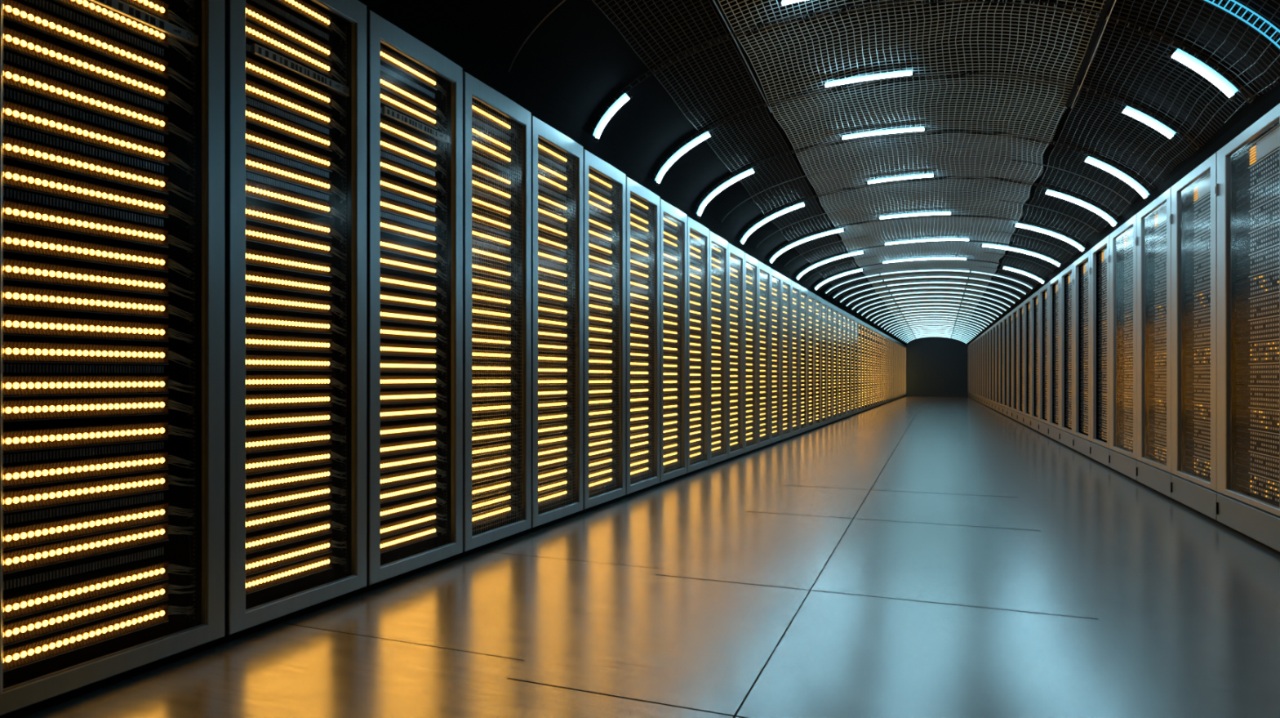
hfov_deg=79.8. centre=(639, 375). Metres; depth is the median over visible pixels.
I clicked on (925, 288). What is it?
rib
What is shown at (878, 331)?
rack
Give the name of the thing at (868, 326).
rack
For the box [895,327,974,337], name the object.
light
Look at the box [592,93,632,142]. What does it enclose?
tube light
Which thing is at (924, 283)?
rib
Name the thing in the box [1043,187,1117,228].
tube light
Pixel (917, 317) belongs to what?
light
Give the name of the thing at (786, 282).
rack
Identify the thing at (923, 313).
rib
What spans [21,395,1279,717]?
floor
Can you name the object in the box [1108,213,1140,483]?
tall cabinet
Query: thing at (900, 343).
rack
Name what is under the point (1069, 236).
track
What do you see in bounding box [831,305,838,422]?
rack
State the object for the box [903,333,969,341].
light
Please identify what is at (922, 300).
rib
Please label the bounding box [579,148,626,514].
rack
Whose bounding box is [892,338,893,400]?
rack
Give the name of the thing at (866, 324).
rack
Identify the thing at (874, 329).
rack
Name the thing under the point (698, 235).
rack
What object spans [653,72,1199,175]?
track
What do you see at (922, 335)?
light
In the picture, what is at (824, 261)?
tube light
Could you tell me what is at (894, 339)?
rack
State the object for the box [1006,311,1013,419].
tall cabinet
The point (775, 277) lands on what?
rack
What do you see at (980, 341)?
tall cabinet
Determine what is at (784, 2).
tube light
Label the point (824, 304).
rack
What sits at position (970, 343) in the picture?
tall cabinet
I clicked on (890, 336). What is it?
rack
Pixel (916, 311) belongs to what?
rib
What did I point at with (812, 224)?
ceiling panel
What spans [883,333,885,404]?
rack
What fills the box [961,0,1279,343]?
ceiling panel
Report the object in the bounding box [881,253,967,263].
tube light
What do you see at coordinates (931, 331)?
light
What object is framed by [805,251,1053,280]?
rib
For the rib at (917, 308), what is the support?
attached to the ceiling
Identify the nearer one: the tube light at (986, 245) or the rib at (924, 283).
the tube light at (986, 245)
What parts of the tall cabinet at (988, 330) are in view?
door frame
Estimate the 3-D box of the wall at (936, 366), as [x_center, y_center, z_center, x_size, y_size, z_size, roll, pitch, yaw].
[12.901,-0.750,33.304,4.216,3.300,0.150,0,0,21]
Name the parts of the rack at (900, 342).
door frame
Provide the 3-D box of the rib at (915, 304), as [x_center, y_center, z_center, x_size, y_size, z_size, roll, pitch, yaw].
[7.091,-1.558,18.680,2.988,0.370,0.012,0,0,21]
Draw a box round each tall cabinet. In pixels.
[967,344,968,396]
[968,342,970,397]
[969,342,971,397]
[971,341,973,398]
[973,339,974,399]
[976,337,978,400]
[977,335,980,402]
[979,333,982,403]
[982,332,984,404]
[983,330,986,405]
[986,328,989,406]
[989,325,992,408]
[991,323,995,410]
[995,320,999,412]
[998,317,1004,414]
[1002,314,1008,417]
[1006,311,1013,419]
[1011,306,1018,422]
[1017,302,1025,425]
[1022,296,1031,428]
[1030,289,1040,432]
[1038,282,1050,437]
[1047,273,1062,443]
[1058,262,1075,450]
[1072,249,1093,459]
[1088,235,1112,469]
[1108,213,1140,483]
[1135,186,1176,501]
[1169,151,1222,524]
[1214,103,1279,553]
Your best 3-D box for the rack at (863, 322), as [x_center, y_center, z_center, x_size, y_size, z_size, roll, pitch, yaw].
[5.202,-0.222,19.231,0.800,2.245,0.644,0,0,23]
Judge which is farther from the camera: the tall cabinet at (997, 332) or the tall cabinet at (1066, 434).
the tall cabinet at (997, 332)
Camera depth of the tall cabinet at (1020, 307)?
14.68 m
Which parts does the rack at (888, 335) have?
door frame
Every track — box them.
[591,0,1253,129]
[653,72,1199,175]
[696,129,1150,207]
[739,176,1117,238]
[768,214,1085,257]
[795,240,1064,275]
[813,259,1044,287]
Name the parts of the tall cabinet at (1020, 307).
kick panel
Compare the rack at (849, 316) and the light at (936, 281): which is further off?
the rack at (849, 316)
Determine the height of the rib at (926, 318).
0.360 m
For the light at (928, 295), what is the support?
attached to the ceiling
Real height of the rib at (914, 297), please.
0.373 m
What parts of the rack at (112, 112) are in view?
vent panel, vent panel, vent panel, vent panel, vent panel, vent panel, vent panel, vent panel, vent panel, name plate, mounting rail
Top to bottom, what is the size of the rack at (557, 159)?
2.386 m
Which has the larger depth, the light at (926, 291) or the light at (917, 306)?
the light at (917, 306)
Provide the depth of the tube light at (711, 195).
6.82 m
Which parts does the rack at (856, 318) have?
door frame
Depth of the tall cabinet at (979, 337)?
26.00 m
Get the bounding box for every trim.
[508,0,565,71]
[712,0,771,112]
[1065,0,1116,108]
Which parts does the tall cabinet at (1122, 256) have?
kick panel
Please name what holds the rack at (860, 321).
on the floor
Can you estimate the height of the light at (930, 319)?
0.381 m
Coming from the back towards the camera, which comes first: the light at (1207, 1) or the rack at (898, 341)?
the rack at (898, 341)
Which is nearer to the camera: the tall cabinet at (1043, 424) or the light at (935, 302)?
the tall cabinet at (1043, 424)
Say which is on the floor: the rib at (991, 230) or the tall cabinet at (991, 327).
the tall cabinet at (991, 327)
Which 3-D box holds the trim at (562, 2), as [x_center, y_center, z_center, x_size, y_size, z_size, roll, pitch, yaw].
[-0.498,-1.786,3.963,0.421,0.374,0.008,0,0,21]
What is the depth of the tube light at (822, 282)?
12.16 m
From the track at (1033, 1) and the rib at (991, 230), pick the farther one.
the rib at (991, 230)
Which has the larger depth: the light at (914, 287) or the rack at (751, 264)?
the light at (914, 287)
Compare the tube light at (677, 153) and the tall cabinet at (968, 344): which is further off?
the tall cabinet at (968, 344)
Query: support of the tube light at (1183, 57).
attached to the ceiling
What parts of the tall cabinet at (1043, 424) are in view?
kick panel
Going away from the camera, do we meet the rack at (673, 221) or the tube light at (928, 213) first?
the rack at (673, 221)
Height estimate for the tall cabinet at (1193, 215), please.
2.258 m
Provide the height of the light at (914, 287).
0.400 m
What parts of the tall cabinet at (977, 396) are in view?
door frame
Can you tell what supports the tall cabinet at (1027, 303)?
on the floor
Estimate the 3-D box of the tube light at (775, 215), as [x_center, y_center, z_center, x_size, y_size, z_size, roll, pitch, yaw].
[1.403,-1.605,8.085,0.717,0.426,0.052,0,0,24]
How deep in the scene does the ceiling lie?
5.10 m
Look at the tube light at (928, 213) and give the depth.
8.56 m
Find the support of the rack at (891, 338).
on the floor
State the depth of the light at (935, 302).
18.28 m
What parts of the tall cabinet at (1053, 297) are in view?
kick panel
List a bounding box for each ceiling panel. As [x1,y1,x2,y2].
[591,0,907,343]
[717,0,1106,340]
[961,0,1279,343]
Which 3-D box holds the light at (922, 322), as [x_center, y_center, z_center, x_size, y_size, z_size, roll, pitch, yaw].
[9.385,-1.540,24.451,2.739,0.380,0.024,0,0,21]
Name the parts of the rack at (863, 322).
door frame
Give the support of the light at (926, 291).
attached to the ceiling
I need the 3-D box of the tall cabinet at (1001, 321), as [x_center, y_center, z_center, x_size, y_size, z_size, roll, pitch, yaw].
[8.916,-0.220,17.993,0.814,2.241,1.004,0,0,21]
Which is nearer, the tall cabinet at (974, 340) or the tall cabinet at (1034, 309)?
the tall cabinet at (1034, 309)
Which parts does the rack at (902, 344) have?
door frame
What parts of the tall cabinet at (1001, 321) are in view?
kick panel, door frame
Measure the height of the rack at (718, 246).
2.310 m
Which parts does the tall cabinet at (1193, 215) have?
kick panel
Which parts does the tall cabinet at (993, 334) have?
kick panel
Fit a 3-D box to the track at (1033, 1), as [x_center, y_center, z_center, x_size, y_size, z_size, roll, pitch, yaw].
[1.439,-1.795,4.461,3.621,0.746,0.058,0,0,16]
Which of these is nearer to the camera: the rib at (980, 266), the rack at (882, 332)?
the rib at (980, 266)
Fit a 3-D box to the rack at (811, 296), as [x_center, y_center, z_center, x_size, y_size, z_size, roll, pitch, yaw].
[2.439,-0.232,12.658,0.800,2.264,0.644,0,0,23]
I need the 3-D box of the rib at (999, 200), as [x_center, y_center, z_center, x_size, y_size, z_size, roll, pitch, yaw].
[2.921,-1.631,8.179,3.430,0.452,0.007,0,0,23]
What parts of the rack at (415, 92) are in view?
vent panel, vent panel, vent panel, vent panel, vent panel, name plate, mounting rail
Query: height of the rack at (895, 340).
2.228 m
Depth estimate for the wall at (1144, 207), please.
13.39 m
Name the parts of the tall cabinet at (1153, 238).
kick panel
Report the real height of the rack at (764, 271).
2.286 m
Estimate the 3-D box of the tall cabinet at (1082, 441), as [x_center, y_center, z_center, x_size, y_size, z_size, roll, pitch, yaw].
[5.377,-0.229,8.549,0.814,2.258,1.013,0,0,21]
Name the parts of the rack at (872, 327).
door frame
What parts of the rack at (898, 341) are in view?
door frame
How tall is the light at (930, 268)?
0.405 m
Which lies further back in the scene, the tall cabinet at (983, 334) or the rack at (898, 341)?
the rack at (898, 341)
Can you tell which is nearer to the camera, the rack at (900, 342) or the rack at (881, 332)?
the rack at (881, 332)
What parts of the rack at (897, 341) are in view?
door frame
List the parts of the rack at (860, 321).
door frame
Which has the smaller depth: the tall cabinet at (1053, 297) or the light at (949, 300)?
the tall cabinet at (1053, 297)
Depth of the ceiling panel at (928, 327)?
6.50 m
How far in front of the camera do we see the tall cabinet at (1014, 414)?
15.62 m
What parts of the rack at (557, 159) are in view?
vent panel, vent panel, vent panel, vent panel, vent panel, mounting rail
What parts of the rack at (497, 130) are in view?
vent panel, vent panel, vent panel, vent panel, vent panel, mounting rail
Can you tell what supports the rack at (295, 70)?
on the floor
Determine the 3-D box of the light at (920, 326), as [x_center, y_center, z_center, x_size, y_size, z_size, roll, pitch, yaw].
[10.083,-1.535,26.207,2.664,0.376,0.024,0,0,21]
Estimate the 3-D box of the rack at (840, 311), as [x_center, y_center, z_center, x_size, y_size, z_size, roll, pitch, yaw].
[3.695,-0.226,15.646,0.800,2.251,0.644,0,0,23]
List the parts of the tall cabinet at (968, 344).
door frame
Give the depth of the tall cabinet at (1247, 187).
4.25 m
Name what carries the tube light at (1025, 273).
attached to the ceiling
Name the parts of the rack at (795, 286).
mounting rail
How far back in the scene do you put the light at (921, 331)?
28.84 m
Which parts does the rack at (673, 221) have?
vent panel, vent panel, vent panel, vent panel, vent panel, mounting rail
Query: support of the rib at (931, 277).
attached to the ceiling
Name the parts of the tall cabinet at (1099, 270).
kick panel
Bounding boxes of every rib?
[721,159,1130,222]
[756,200,1098,247]
[784,230,1073,266]
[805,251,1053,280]
[819,266,1038,289]
[827,271,1030,295]
[835,277,1023,299]
[842,283,1018,303]
[848,288,1013,306]
[853,293,1008,311]
[857,297,1004,313]
[862,300,1000,315]
[866,304,997,319]
[871,307,994,321]
[875,311,991,323]
[880,313,988,324]
[882,315,986,327]
[886,318,983,328]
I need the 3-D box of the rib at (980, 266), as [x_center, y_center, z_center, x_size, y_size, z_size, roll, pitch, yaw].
[4.501,-1.563,12.155,3.264,0.360,0.007,0,0,23]
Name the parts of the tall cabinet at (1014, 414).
door frame, kick panel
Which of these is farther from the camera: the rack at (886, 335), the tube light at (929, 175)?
the rack at (886, 335)
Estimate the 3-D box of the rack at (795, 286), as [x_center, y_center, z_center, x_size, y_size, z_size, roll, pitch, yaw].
[1.937,-0.236,11.462,0.800,2.273,0.644,0,0,23]
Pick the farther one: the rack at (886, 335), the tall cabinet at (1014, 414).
the rack at (886, 335)
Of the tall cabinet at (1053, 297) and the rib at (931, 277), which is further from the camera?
the rib at (931, 277)
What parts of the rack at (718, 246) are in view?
mounting rail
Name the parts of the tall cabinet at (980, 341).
door frame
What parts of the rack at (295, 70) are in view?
vent panel, vent panel, vent panel, vent panel, vent panel, name plate, mounting rail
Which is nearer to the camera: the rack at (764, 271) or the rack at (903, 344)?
the rack at (764, 271)
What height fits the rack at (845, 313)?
2.250 m
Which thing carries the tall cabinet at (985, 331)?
on the floor
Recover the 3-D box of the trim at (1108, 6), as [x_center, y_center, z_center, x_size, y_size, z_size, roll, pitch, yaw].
[2.138,-1.964,3.175,0.046,0.224,4.591,0,0,21]
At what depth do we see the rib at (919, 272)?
12.98 m
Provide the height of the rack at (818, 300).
2.260 m
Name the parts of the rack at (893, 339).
door frame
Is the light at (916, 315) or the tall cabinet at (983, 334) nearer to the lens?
the light at (916, 315)
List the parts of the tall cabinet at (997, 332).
kick panel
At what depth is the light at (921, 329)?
27.84 m
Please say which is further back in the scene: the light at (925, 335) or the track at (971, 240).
the light at (925, 335)
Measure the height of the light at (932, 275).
0.403 m
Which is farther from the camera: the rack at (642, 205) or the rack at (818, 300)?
the rack at (818, 300)
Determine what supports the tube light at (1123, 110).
attached to the ceiling
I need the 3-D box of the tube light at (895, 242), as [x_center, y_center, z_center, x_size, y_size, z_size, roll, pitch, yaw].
[3.695,-1.759,9.890,1.053,0.123,0.040,0,0,27]
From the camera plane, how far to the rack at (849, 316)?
16.93 m
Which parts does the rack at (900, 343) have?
door frame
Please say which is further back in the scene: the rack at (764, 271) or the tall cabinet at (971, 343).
the tall cabinet at (971, 343)
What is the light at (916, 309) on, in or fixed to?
attached to the ceiling
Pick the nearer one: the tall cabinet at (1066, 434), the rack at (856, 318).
the tall cabinet at (1066, 434)
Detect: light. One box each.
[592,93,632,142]
[654,130,713,186]
[696,168,756,217]
[740,201,806,245]
[768,226,845,264]
[778,0,807,6]
[795,248,865,280]
[814,267,864,290]
[822,62,915,88]
[824,267,1033,293]
[831,274,1026,297]
[839,280,1021,302]
[840,120,926,140]
[845,285,1015,306]
[850,290,1011,309]
[856,294,1006,312]
[861,298,1003,315]
[865,302,999,318]
[866,168,935,184]
[870,306,995,320]
[873,309,992,323]
[877,311,990,324]
[878,208,952,219]
[880,315,986,327]
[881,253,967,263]
[884,234,970,245]
[884,317,984,328]
[887,319,982,330]
[889,321,979,332]
[892,323,977,333]
[893,325,976,335]
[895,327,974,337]
[897,328,973,337]
[899,330,970,338]
[902,331,969,340]
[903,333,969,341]
[905,334,968,342]
[906,335,966,343]
[980,241,1061,267]
[1001,264,1044,284]
[1013,220,1085,253]
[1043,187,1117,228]
[1081,155,1149,200]
[1118,102,1176,141]
[1167,46,1238,101]
[1204,0,1279,48]
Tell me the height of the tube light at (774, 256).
0.416 m
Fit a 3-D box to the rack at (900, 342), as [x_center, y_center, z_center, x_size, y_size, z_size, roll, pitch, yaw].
[9.974,-0.212,30.585,0.800,2.224,0.644,0,0,23]
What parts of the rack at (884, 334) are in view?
door frame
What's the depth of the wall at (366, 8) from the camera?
11.46 m
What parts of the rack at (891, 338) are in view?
door frame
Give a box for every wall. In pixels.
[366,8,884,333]
[897,327,990,396]
[993,207,1144,324]
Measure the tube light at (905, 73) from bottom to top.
0.108 m
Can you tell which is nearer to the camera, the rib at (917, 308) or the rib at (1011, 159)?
the rib at (1011, 159)
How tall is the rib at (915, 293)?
0.375 m
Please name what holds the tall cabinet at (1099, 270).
on the floor
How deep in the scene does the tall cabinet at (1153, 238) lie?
6.03 m
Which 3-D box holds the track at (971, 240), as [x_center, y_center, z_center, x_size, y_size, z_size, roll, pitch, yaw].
[3.740,-1.585,10.232,3.380,0.410,0.058,0,0,27]
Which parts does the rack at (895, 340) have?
door frame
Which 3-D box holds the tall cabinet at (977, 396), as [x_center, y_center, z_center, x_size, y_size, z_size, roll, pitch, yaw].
[12.099,-0.213,26.489,0.814,2.226,1.004,0,0,21]
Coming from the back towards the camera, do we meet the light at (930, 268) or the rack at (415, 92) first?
the light at (930, 268)
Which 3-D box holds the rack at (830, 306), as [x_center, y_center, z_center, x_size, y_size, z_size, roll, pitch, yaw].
[3.193,-0.227,14.450,0.800,2.254,0.644,0,0,23]
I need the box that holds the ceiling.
[357,0,1279,345]
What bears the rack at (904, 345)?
on the floor
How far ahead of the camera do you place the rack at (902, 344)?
31.87 m
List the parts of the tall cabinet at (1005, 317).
kick panel, door frame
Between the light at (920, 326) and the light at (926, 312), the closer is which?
the light at (926, 312)
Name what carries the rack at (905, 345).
on the floor
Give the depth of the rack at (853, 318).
17.53 m
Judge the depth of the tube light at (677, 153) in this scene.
5.86 m
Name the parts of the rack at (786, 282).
mounting rail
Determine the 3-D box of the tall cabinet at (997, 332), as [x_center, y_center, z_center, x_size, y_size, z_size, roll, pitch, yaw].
[9.269,-0.220,18.937,0.814,2.239,1.004,0,0,21]
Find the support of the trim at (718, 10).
attached to the ceiling
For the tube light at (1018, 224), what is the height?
0.388 m
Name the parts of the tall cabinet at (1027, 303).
kick panel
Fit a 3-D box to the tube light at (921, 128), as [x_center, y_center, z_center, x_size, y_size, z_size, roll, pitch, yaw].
[1.970,-1.994,6.215,0.666,0.106,0.040,0,0,18]
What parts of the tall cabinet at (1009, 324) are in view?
kick panel, door frame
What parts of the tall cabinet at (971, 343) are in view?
door frame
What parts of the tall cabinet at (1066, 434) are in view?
kick panel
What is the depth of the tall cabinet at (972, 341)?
29.78 m
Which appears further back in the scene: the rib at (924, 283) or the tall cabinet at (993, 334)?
the tall cabinet at (993, 334)
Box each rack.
[0,0,224,717]
[220,0,366,644]
[362,9,462,592]
[458,71,531,558]
[527,115,583,533]
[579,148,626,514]
[622,176,659,498]
[657,198,687,485]
[684,216,709,475]
[706,231,728,468]
[725,243,744,461]
[742,252,758,455]
[755,260,770,449]
[768,267,782,445]
[779,275,791,441]
[789,280,799,438]
[798,285,808,435]
[806,290,815,431]
[813,294,822,429]
[820,298,827,426]
[826,302,833,424]
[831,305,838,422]
[836,307,843,421]
[841,310,847,418]
[845,312,851,417]
[849,315,855,416]
[853,317,858,414]
[857,319,862,413]
[860,320,865,412]
[863,323,867,411]
[866,324,871,409]
[869,326,873,408]
[871,327,875,408]
[874,328,877,407]
[876,329,879,406]
[879,331,882,405]
[880,332,884,404]
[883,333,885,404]
[884,334,888,403]
[887,335,889,402]
[889,336,891,401]
[890,337,893,401]
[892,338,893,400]
[893,338,895,399]
[894,339,897,399]
[896,341,897,399]
[897,341,899,399]
[898,342,900,398]
[899,342,902,398]
[901,343,902,397]
[902,343,904,396]
[903,345,905,396]
[905,345,906,395]
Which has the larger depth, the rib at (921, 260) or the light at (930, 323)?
the light at (930, 323)
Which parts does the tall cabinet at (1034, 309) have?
kick panel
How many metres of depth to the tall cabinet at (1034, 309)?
12.77 m
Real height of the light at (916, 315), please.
0.385 m
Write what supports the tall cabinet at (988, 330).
on the floor
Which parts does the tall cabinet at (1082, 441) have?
kick panel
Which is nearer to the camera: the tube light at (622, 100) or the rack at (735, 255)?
the tube light at (622, 100)
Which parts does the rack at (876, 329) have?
door frame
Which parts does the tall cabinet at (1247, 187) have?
panel handle, kick panel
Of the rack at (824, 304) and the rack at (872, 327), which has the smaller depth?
the rack at (824, 304)
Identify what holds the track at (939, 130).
attached to the ceiling
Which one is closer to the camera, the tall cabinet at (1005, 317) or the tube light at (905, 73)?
the tube light at (905, 73)
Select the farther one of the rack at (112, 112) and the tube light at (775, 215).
the tube light at (775, 215)
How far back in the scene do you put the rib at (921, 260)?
11.65 m
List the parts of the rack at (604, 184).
vent panel, vent panel, vent panel, vent panel, vent panel, mounting rail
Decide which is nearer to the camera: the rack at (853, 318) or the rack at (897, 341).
the rack at (853, 318)
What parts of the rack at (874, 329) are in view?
door frame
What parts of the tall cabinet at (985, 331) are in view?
door frame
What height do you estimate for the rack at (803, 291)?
2.268 m
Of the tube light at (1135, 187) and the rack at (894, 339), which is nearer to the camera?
the tube light at (1135, 187)
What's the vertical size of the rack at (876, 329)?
2.240 m
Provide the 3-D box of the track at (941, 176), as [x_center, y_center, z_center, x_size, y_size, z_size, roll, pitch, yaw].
[2.663,-1.663,7.527,3.474,0.528,0.058,0,0,24]
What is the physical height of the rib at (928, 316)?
0.362 m
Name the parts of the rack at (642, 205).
vent panel, vent panel, vent panel, vent panel, vent panel, mounting rail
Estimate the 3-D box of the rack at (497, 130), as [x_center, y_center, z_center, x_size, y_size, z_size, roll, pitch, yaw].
[-1.109,-0.300,4.216,0.800,2.400,0.642,0,0,23]
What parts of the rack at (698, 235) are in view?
vent panel, vent panel, vent panel, vent panel, mounting rail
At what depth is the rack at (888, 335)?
25.89 m

